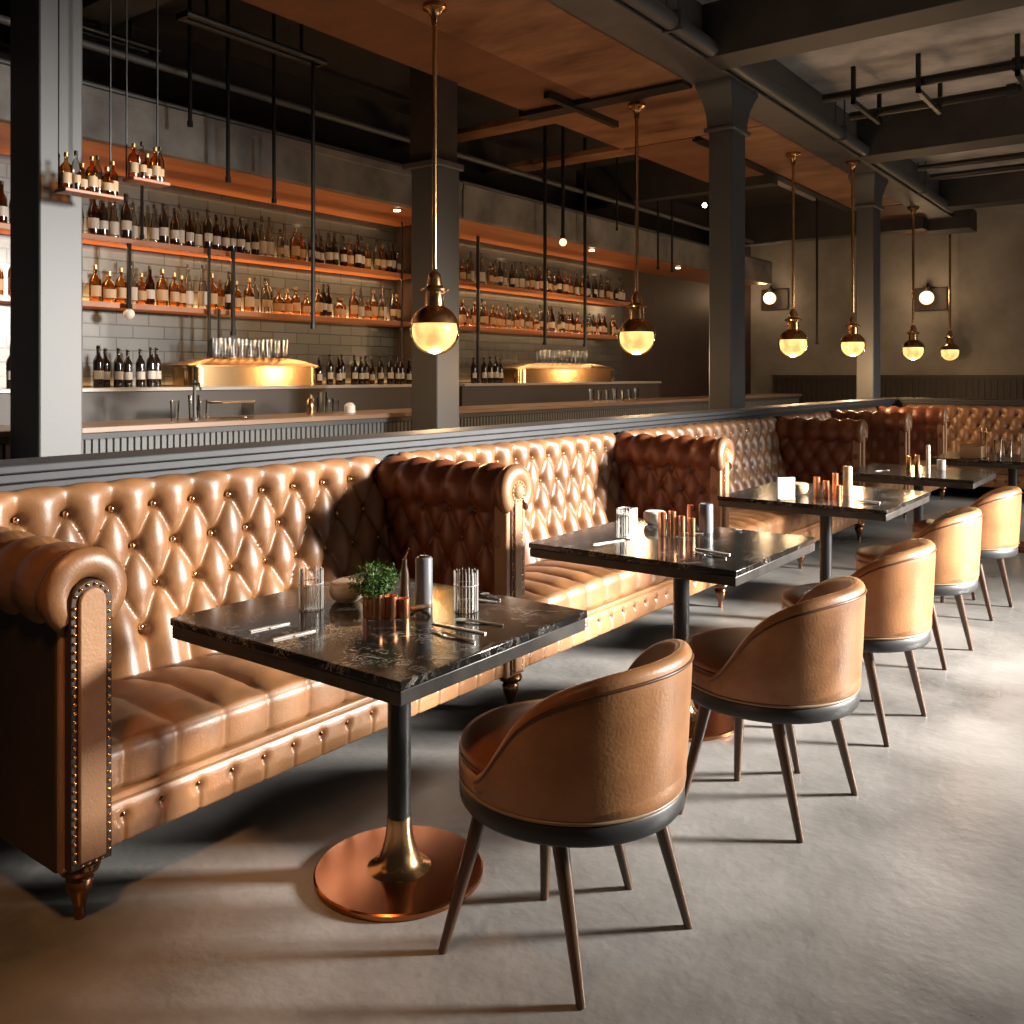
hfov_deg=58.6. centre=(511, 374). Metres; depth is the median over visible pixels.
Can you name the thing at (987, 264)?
wall
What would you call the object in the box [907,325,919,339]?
socket
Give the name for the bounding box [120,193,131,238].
liquor bottle
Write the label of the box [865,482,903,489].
seat cushion
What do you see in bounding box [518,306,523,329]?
liquor bottle
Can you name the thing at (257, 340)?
glass
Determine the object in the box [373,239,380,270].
liquor bottle
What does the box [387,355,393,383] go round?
liquor bottle
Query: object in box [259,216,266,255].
liquor bottle
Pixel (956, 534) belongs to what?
tub chair
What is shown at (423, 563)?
pepper mill
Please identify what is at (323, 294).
liquor bottle
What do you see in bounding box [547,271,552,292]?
liquor bottle
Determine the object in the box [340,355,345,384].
liquor bottle
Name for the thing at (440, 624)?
table knife
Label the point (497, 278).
liquor bottle
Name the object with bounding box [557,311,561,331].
liquor bottle
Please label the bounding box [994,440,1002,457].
glass
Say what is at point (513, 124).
ceiling panel
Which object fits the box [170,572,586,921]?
dining table
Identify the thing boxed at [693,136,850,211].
ceiling track
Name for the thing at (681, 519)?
copper cup
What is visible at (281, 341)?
glass
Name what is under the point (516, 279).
liquor bottle
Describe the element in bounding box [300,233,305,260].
liquor bottle
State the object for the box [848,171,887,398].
steel column
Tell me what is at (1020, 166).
ceiling pipe
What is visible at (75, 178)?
liquor bottle
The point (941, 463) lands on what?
cup
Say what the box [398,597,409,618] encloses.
copper cup
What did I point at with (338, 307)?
liquor bottle
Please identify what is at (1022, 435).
pillar candle
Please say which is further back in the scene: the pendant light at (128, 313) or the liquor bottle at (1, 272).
the pendant light at (128, 313)
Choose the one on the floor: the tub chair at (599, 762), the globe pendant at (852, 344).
the tub chair at (599, 762)
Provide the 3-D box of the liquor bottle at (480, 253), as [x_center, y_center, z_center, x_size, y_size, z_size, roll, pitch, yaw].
[-0.385,-1.344,11.551,0.093,0.407,0.092,0,0,37]
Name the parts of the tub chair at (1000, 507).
leg, leg, leg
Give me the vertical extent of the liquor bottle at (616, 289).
0.294 m
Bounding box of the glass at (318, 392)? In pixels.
[318,392,326,413]
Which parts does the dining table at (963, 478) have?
edge frame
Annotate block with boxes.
[410,67,456,162]
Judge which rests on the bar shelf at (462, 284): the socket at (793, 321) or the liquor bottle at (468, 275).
the liquor bottle at (468, 275)
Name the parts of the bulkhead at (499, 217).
rail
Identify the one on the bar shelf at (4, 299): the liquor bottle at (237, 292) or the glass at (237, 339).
the liquor bottle at (237, 292)
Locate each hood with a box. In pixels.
[167,357,319,386]
[503,363,614,382]
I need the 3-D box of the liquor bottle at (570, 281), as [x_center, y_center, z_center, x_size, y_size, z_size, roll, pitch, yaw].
[0.834,-1.300,13.185,0.098,0.319,0.098,0,0,43]
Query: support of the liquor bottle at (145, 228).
on the bar shelf at (94, 239)
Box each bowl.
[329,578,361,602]
[455,618,465,621]
[643,510,666,524]
[795,482,808,494]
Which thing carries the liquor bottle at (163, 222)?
on the bar shelf at (94, 239)
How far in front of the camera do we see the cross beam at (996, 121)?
10.31 m
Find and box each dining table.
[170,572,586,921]
[529,517,815,741]
[718,481,929,581]
[839,463,996,523]
[930,451,1023,552]
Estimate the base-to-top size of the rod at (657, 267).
1.530 m
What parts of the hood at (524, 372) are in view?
lid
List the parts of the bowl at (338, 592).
lid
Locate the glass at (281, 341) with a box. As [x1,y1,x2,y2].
[281,341,288,357]
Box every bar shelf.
[0,222,410,279]
[0,295,409,326]
[459,281,630,305]
[459,325,617,339]
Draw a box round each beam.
[7,0,171,44]
[548,0,953,219]
[576,159,777,209]
[704,0,1023,69]
[707,200,926,246]
[858,93,1023,163]
[939,170,1023,210]
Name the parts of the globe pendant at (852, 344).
rod, mirrored crown, frosted bulb, glass globe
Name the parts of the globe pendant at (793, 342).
mirrored crown, glass globe, rod, frosted bulb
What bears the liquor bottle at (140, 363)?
on the bar counter at (109, 403)
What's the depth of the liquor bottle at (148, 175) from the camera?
5.42 m
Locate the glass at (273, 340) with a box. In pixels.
[273,340,280,357]
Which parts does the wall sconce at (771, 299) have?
glass globe, arm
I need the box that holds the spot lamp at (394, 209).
[391,208,402,211]
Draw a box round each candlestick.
[979,427,981,443]
[983,428,988,457]
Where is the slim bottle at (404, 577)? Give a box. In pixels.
[400,548,409,597]
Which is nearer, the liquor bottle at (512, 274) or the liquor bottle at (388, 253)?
the liquor bottle at (388, 253)
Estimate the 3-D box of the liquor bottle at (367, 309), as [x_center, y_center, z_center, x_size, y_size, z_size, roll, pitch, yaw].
[-1.574,-0.713,9.905,0.103,0.225,0.103,0,0,-31]
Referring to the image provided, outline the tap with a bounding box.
[190,380,201,420]
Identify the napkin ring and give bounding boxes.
[410,604,430,610]
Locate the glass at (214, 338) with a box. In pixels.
[214,338,221,356]
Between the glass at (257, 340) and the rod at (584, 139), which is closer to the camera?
the glass at (257, 340)
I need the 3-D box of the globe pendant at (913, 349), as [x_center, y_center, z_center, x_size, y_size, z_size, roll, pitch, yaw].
[6.184,-1.405,14.072,0.329,2.370,0.329,0,0,12]
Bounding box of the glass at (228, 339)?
[228,339,236,356]
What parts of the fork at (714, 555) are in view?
handle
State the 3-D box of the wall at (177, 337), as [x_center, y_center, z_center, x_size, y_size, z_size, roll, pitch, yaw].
[-0.874,-0.800,11.302,0.200,4.480,19.000,0,0,37]
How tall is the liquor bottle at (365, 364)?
0.303 m
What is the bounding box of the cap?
[403,157,463,172]
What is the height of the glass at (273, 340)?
0.165 m
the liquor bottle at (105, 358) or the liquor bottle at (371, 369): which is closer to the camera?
the liquor bottle at (105, 358)
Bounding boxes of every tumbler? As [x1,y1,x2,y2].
[298,566,323,611]
[453,568,478,613]
[616,506,637,539]
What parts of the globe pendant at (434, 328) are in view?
rod, mirrored crown, frosted bulb, glass globe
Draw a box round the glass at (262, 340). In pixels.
[262,340,269,357]
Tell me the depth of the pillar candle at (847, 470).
5.23 m
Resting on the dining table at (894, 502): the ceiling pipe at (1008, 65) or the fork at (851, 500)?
the fork at (851, 500)
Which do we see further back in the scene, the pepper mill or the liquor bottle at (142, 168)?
the liquor bottle at (142, 168)
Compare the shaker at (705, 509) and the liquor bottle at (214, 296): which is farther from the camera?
the liquor bottle at (214, 296)
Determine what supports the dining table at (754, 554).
on the floor
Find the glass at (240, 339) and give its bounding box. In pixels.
[240,339,247,356]
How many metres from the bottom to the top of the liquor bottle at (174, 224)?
0.328 m
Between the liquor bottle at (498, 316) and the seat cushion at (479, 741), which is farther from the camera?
the liquor bottle at (498, 316)
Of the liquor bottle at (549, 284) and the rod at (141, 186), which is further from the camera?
the liquor bottle at (549, 284)
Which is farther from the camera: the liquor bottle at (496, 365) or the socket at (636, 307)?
the liquor bottle at (496, 365)
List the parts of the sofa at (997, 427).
backrest, rail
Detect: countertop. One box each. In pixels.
[0,409,411,437]
[387,397,708,413]
[689,393,801,398]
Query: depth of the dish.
8.23 m
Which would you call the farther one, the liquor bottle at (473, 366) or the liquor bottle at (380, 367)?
the liquor bottle at (473, 366)
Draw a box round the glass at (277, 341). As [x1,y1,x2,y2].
[277,341,284,357]
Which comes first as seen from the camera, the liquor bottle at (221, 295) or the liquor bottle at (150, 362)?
the liquor bottle at (150, 362)
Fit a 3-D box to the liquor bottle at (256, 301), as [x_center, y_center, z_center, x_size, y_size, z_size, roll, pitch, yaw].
[-2.469,-0.769,8.768,0.080,0.338,0.081,0,0,-43]
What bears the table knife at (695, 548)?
on the dining table at (754, 554)
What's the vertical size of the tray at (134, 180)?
1.900 m
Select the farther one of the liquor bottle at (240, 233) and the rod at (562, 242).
the rod at (562, 242)
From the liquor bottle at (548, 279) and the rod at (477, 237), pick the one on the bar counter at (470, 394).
the rod at (477, 237)
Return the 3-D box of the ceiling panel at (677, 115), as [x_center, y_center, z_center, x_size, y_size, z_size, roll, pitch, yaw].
[1.429,-2.620,9.291,1.700,0.060,1.680,0,0,37]
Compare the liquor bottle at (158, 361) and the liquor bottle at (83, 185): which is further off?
the liquor bottle at (158, 361)
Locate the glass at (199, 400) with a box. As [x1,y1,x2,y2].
[199,400,206,419]
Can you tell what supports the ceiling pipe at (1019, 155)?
attached to the ceiling pipe at (671, 21)
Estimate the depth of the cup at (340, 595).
2.74 m
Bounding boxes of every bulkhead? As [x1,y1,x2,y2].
[0,58,462,226]
[397,180,772,284]
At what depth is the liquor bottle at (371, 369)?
9.68 m
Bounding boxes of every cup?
[329,588,361,602]
[385,594,397,618]
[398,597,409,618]
[658,512,665,535]
[668,511,675,535]
[678,515,684,535]
[687,505,693,530]
[688,517,694,535]
[795,487,808,494]
[813,477,819,498]
[823,480,828,498]
[832,473,837,498]
[835,485,840,499]
[905,456,911,471]
[914,455,919,471]
[937,459,945,469]
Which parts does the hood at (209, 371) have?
lid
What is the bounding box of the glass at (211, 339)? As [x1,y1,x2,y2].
[211,339,218,356]
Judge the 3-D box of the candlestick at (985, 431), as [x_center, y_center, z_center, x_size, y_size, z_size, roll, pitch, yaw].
[3.933,0.562,7.579,0.050,0.255,0.050,0,0,37]
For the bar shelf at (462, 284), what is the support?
attached to the wall at (177, 337)
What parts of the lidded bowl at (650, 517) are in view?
lid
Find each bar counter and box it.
[0,384,411,424]
[0,409,411,459]
[387,397,708,426]
[459,381,661,405]
[689,393,801,406]
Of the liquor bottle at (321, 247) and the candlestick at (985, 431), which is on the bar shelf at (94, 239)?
the liquor bottle at (321, 247)
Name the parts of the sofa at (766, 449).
backrest, rail, post, panel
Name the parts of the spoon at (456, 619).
handle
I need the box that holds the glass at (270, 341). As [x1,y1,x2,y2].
[270,341,276,357]
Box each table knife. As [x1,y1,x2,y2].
[249,622,289,631]
[272,629,315,640]
[432,623,486,633]
[592,539,623,544]
[695,548,730,554]
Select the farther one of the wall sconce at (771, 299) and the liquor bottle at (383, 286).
the wall sconce at (771, 299)
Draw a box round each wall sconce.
[761,285,788,309]
[915,283,946,310]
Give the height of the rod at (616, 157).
1.180 m
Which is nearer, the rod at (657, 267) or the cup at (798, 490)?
the cup at (798, 490)
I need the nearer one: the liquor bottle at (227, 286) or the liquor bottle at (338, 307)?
the liquor bottle at (227, 286)
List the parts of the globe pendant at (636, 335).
mirrored crown, rod, glass globe, frosted bulb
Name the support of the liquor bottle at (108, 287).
on the bar shelf at (4, 299)
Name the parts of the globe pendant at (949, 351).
rod, mirrored crown, glass globe, frosted bulb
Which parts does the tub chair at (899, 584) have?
leg, leg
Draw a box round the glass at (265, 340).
[265,340,272,357]
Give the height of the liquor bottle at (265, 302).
0.339 m
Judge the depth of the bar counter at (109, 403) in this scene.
7.96 m
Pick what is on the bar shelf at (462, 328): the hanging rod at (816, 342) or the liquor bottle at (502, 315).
the liquor bottle at (502, 315)
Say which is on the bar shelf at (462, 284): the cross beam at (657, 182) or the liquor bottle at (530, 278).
the liquor bottle at (530, 278)
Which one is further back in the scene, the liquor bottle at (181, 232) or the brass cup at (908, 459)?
the liquor bottle at (181, 232)
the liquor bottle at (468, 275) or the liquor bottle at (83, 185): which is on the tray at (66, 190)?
the liquor bottle at (83, 185)
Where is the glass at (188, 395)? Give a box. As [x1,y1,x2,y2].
[188,395,199,419]
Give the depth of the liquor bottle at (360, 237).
9.87 m
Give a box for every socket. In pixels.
[420,271,448,306]
[626,292,647,318]
[785,309,801,329]
[845,317,859,333]
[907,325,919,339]
[944,330,955,342]
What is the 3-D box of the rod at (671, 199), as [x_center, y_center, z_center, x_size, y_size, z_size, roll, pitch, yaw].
[2.352,-2.275,13.424,0.041,1.530,0.041,0,0,-31]
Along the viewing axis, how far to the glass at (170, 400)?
6.80 m
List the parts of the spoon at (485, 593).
handle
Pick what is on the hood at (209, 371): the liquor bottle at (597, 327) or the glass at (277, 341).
the glass at (277, 341)
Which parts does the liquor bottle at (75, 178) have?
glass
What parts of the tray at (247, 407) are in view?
lid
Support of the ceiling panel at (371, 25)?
attached to the cross beam at (93, 11)
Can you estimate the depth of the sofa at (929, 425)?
10.56 m
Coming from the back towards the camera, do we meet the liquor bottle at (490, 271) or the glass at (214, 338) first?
the liquor bottle at (490, 271)
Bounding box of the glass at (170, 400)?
[170,400,179,420]
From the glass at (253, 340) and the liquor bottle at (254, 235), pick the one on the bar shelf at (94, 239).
the liquor bottle at (254, 235)
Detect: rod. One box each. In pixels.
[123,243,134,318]
[140,185,143,239]
[187,0,192,126]
[206,248,211,356]
[217,309,220,350]
[225,0,230,182]
[230,250,235,335]
[271,13,276,203]
[310,61,315,328]
[401,222,402,362]
[476,236,479,382]
[542,125,547,344]
[559,126,566,245]
[583,138,586,346]
[616,157,617,230]
[656,201,659,269]
[671,199,672,271]
[815,198,818,343]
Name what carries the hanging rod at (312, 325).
hanging from the rail at (205, 22)
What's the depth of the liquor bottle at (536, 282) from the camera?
12.40 m
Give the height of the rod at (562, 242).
1.520 m
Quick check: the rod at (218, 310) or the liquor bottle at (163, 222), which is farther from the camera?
the rod at (218, 310)
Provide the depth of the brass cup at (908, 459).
6.50 m
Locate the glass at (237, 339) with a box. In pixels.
[237,339,244,356]
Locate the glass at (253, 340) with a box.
[253,340,261,357]
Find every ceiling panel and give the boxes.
[241,0,586,110]
[375,0,683,98]
[393,116,554,151]
[482,146,632,176]
[546,83,763,148]
[623,137,763,182]
[700,125,900,207]
[854,204,928,234]
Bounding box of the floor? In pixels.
[0,490,1023,1023]
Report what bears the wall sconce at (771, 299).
attached to the wall at (987, 264)
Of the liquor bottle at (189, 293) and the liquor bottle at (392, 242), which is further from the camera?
the liquor bottle at (392, 242)
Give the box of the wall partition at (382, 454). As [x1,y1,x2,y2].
[0,403,1023,495]
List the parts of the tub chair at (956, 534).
leg, leg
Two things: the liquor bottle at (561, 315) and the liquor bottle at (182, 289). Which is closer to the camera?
the liquor bottle at (182, 289)
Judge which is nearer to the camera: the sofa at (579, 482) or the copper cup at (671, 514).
the copper cup at (671, 514)
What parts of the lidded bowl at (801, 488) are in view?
lid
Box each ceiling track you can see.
[519,79,691,121]
[544,91,618,127]
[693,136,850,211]
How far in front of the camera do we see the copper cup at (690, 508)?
4.03 m
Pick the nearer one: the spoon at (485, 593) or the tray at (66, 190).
the spoon at (485, 593)
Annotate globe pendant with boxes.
[410,0,459,354]
[618,101,655,355]
[778,151,807,357]
[840,160,865,356]
[902,206,924,360]
[940,234,959,360]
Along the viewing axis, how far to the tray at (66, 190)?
5.12 m
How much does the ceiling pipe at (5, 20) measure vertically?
0.058 m
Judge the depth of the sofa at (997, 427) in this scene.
11.05 m
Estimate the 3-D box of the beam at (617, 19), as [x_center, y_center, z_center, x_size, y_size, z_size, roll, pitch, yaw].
[2.105,-2.815,8.493,0.380,0.450,17.100,0,0,37]
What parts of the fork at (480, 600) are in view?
handle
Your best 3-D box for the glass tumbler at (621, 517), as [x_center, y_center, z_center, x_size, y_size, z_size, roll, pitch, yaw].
[0.486,0.626,3.864,0.068,0.128,0.064,0,0,37]
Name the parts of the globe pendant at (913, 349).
rod, mirrored crown, glass globe, frosted bulb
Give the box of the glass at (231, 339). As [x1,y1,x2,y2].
[231,339,239,356]
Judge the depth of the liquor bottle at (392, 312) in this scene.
10.19 m
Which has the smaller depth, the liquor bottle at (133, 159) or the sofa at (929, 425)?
the liquor bottle at (133, 159)
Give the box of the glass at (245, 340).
[245,340,252,356]
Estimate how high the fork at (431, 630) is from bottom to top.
0.010 m
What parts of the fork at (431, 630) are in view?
handle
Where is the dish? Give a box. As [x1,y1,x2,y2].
[344,403,354,412]
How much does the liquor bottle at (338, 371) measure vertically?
0.287 m
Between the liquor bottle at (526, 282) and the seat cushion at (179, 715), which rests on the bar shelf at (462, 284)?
the liquor bottle at (526, 282)
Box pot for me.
[362,590,388,619]
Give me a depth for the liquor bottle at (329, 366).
9.15 m
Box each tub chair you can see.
[438,639,693,1009]
[679,576,866,842]
[782,538,936,746]
[855,507,982,669]
[913,486,1022,620]
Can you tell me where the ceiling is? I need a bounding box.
[123,0,1023,212]
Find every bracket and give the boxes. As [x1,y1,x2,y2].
[851,66,881,124]
[916,53,942,115]
[1015,33,1023,89]
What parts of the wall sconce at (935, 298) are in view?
glass globe, arm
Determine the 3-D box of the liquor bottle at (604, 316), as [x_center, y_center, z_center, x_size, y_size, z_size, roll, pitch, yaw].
[1.421,-0.752,13.991,0.073,0.304,0.074,0,0,-26]
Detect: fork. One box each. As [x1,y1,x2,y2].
[429,629,475,641]
[453,598,496,601]
[693,551,725,557]
[851,500,879,504]
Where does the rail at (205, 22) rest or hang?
hanging from the ceiling
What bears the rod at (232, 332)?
hanging from the bar shelf at (94, 239)
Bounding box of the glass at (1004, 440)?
[1004,440,1012,457]
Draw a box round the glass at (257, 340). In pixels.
[257,340,264,357]
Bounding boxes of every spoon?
[455,618,502,624]
[480,592,500,599]
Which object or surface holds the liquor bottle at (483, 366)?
on the bar counter at (470, 394)
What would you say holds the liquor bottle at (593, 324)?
on the bar shelf at (462, 328)
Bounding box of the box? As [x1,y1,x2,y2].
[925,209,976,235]
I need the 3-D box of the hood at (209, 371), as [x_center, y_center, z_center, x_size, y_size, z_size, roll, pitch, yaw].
[-2.431,-0.030,8.405,0.400,0.260,1.500,0,0,37]
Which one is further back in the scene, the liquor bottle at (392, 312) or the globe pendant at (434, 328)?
the liquor bottle at (392, 312)
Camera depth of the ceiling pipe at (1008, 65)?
8.63 m
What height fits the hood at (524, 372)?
0.260 m
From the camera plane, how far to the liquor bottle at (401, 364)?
9.98 m
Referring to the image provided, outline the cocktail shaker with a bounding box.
[306,395,314,414]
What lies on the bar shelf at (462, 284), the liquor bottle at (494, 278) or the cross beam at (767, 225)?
the liquor bottle at (494, 278)
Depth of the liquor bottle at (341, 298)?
9.68 m
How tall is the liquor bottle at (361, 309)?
0.340 m
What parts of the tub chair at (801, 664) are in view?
leg, leg, leg, leg, leg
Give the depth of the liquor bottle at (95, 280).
7.45 m
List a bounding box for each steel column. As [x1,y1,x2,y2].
[10,0,81,458]
[412,165,458,430]
[695,76,757,409]
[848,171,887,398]
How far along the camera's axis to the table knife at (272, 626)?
2.49 m
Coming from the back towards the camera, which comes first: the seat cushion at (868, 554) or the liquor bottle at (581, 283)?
the liquor bottle at (581, 283)
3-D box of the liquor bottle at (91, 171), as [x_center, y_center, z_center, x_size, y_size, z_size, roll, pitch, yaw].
[-2.374,-1.132,5.157,0.062,0.204,0.062,0,0,-38]
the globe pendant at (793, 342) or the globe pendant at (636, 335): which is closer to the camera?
the globe pendant at (636, 335)
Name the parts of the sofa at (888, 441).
backrest, post, panel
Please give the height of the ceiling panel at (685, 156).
0.060 m
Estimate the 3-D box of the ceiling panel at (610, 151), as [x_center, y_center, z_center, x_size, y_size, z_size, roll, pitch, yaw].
[0.527,-2.620,11.210,2.050,0.060,0.300,0,0,37]
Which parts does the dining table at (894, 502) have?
edge frame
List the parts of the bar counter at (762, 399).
moulding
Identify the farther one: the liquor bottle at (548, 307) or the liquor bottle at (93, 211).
the liquor bottle at (548, 307)
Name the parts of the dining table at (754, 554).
edge frame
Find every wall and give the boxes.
[0,0,750,397]
[397,225,411,383]
[751,204,1023,393]
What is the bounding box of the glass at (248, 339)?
[248,339,256,357]
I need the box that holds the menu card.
[777,477,794,500]
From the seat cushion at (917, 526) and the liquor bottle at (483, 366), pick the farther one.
the liquor bottle at (483, 366)
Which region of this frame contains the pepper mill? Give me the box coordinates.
[415,552,432,604]
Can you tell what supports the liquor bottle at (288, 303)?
on the bar shelf at (4, 299)
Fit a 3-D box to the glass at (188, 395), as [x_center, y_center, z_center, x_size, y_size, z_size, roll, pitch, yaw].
[-2.416,0.246,6.929,0.085,0.188,0.085,0,0,37]
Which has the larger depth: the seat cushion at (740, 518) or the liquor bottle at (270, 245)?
the liquor bottle at (270, 245)
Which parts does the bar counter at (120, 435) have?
moulding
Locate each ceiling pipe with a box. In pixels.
[0,14,752,243]
[622,0,954,212]
[822,56,1023,102]
[848,82,1023,120]
[918,152,1023,170]
[930,163,1023,179]
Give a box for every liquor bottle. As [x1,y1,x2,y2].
[0,181,6,222]
[0,269,3,294]
[6,355,9,388]
[8,268,9,294]
[60,152,71,187]
[71,150,80,182]
[75,163,87,190]
[86,156,97,191]
[88,199,99,234]
[89,265,100,300]
[93,346,103,387]
[94,156,101,186]
[99,200,107,235]
[100,167,113,194]
[101,271,115,301]
[103,348,109,387]
[108,202,118,236]
[109,161,117,195]
[113,348,122,386]
[115,268,125,302]
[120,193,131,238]
[123,350,132,386]
[128,143,138,176]
[132,202,137,239]
[132,261,137,303]
[135,349,144,386]
[137,273,146,303]
[138,142,146,172]
[138,216,146,240]
[140,153,151,178]
[145,266,154,304]
[146,347,155,386]
[150,147,160,180]
[150,204,158,241]
[154,348,160,386]
[156,269,167,305]
[157,146,163,181]
[158,203,168,243]
[168,273,178,306]
[170,208,178,244]
[177,204,184,245]
[179,276,186,306]
[184,209,193,246]
[184,264,192,306]
[194,211,201,247]
[198,265,206,307]
[203,209,212,248]
[206,273,217,308]
[213,214,220,249]
[217,280,224,309]
[221,217,229,250]
[224,271,230,309]
[228,217,235,251]
[235,281,240,310]
[236,218,244,252]
[244,223,249,253]
[244,278,253,311]
[251,222,258,254]
[252,277,258,311]
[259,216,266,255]
[261,278,268,312]
[264,217,273,256]
[264,278,271,312]
[273,289,283,313]
[277,229,283,257]
[280,223,288,258]
[283,289,292,313]
[290,227,299,259]
[292,287,299,314]
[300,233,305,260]
[301,293,310,314]
[308,232,315,261]
[315,234,319,262]
[315,285,322,315]
[316,358,321,384]
[319,236,323,262]
[320,284,326,315]
[325,233,332,263]
[326,284,331,316]
[326,354,332,384]
[331,233,338,264]
[333,297,342,317]
[335,357,341,384]
[340,236,346,265]
[340,297,345,317]
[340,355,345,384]
[347,240,353,266]
[349,288,357,318]
[351,355,357,384]
[353,234,361,267]
[358,287,363,318]
[358,357,363,384]
[359,236,364,268]
[362,299,371,318]
[363,356,368,384]
[365,244,370,268]
[369,290,377,319]
[369,359,374,383]
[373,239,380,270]
[377,356,383,383]
[378,244,386,270]
[378,294,383,319]
[379,285,386,319]
[385,242,391,271]
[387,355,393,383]
[389,289,396,320]
[390,241,395,272]
[392,294,400,320]
[394,357,399,383]
[396,246,400,268]
[399,357,403,383]
[406,358,411,383]
[459,260,465,280]
[459,300,465,325]
[466,259,470,281]
[466,309,471,325]
[467,251,473,281]
[470,301,475,325]
[471,357,476,382]
[480,253,484,283]
[480,254,482,283]
[480,299,485,326]
[480,302,487,326]
[481,357,486,382]
[487,263,492,284]
[487,356,492,382]
[489,304,495,327]
[492,263,495,284]
[493,260,498,285]
[493,356,498,382]
[496,306,500,327]
[497,261,502,285]
[499,358,502,382]
[500,307,504,327]
[503,262,506,286]
[505,304,510,328]
[508,307,513,328]
[509,264,514,287]
[513,308,518,328]
[514,262,518,287]
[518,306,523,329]
[519,262,524,288]
[524,266,528,288]
[524,307,528,329]
[526,310,532,329]
[527,267,534,289]
[533,315,539,330]
[534,266,538,290]
[536,268,542,290]
[537,305,542,330]
[547,268,550,291]
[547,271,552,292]
[547,306,551,331]
[549,306,554,331]
[552,271,557,292]
[556,268,561,293]
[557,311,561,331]
[559,307,564,331]
[562,271,568,293]
[563,312,567,332]
[567,312,571,332]
[568,274,572,294]
[571,313,574,332]
[573,276,578,295]
[574,273,579,294]
[574,312,580,332]
[579,276,582,295]
[587,275,590,296]
[587,313,591,330]
[591,315,595,333]
[592,276,596,297]
[595,320,598,334]
[597,314,600,334]
[599,276,603,298]
[600,314,604,334]
[604,280,610,299]
[604,316,606,334]
[609,315,615,335]
[614,282,617,300]
[618,277,622,300]
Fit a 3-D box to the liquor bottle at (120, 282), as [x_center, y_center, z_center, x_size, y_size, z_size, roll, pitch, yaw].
[-3.283,-0.749,7.661,0.091,0.298,0.092,0,0,-27]
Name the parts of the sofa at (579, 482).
backrest, rail, post, panel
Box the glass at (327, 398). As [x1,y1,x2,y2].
[327,398,332,412]
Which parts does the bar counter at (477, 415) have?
moulding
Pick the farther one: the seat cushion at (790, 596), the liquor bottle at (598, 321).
the liquor bottle at (598, 321)
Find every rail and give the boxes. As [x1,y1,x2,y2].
[82,18,160,55]
[176,0,327,67]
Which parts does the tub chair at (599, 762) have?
leg, leg, leg, leg, leg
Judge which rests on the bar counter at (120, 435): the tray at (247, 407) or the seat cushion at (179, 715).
the tray at (247, 407)
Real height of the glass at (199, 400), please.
0.150 m
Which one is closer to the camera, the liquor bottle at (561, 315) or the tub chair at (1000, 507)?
the tub chair at (1000, 507)
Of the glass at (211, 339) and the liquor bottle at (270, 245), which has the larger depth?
the liquor bottle at (270, 245)
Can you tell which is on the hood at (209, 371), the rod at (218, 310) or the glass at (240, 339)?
the glass at (240, 339)
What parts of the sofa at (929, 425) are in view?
backrest, rail, post, panel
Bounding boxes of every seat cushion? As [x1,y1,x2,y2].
[112,652,363,791]
[459,699,542,770]
[525,559,670,609]
[685,627,753,672]
[729,507,819,533]
[782,582,820,605]
[855,544,893,562]
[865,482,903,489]
[913,519,935,530]
[948,465,1023,476]
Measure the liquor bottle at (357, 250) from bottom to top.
0.364 m
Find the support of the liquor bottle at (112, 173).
on the tray at (66, 190)
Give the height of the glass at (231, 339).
0.165 m
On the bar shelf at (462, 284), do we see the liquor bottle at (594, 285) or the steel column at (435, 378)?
the liquor bottle at (594, 285)
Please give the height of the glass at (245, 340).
0.165 m
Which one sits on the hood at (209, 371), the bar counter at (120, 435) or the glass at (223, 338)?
the glass at (223, 338)
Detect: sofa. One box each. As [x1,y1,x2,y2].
[0,455,532,919]
[391,432,733,666]
[616,416,867,568]
[775,410,911,517]
[829,406,948,499]
[906,404,1023,489]
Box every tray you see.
[55,0,123,201]
[123,0,169,187]
[207,400,255,418]
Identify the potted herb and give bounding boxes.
[343,558,401,619]
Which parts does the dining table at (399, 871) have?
edge frame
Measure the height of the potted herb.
0.166 m
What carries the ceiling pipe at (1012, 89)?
attached to the bracket at (938, 110)
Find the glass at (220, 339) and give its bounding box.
[220,339,227,356]
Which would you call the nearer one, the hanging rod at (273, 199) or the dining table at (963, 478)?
the dining table at (963, 478)
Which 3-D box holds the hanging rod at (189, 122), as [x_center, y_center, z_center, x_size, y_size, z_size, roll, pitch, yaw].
[-2.475,-2.475,7.018,0.041,1.130,0.041,0,0,-31]
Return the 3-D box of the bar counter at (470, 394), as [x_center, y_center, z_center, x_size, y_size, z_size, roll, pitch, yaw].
[0.667,0.770,12.633,0.600,1.340,4.820,0,0,37]
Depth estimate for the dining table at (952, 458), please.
7.53 m
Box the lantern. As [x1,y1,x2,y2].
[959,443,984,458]
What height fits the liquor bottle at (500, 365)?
0.308 m
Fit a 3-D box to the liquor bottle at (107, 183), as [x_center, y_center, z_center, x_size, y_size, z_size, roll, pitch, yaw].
[-2.320,-1.109,5.229,0.072,0.159,0.073,0,0,-35]
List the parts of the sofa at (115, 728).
panel, post, panel, backrest, rail, post, panel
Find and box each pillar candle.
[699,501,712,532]
[843,466,851,494]
[926,443,929,473]
[1021,434,1023,457]
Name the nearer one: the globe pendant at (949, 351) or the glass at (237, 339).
the glass at (237, 339)
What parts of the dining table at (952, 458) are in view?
edge frame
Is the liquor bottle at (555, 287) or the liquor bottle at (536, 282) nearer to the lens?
the liquor bottle at (536, 282)
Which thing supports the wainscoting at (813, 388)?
attached to the wall at (987, 264)
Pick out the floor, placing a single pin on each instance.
(901, 900)
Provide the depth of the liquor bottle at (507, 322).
11.96 m
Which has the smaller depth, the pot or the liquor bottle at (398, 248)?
the pot
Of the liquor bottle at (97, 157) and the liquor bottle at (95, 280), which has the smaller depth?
the liquor bottle at (97, 157)
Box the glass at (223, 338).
[223,338,230,356]

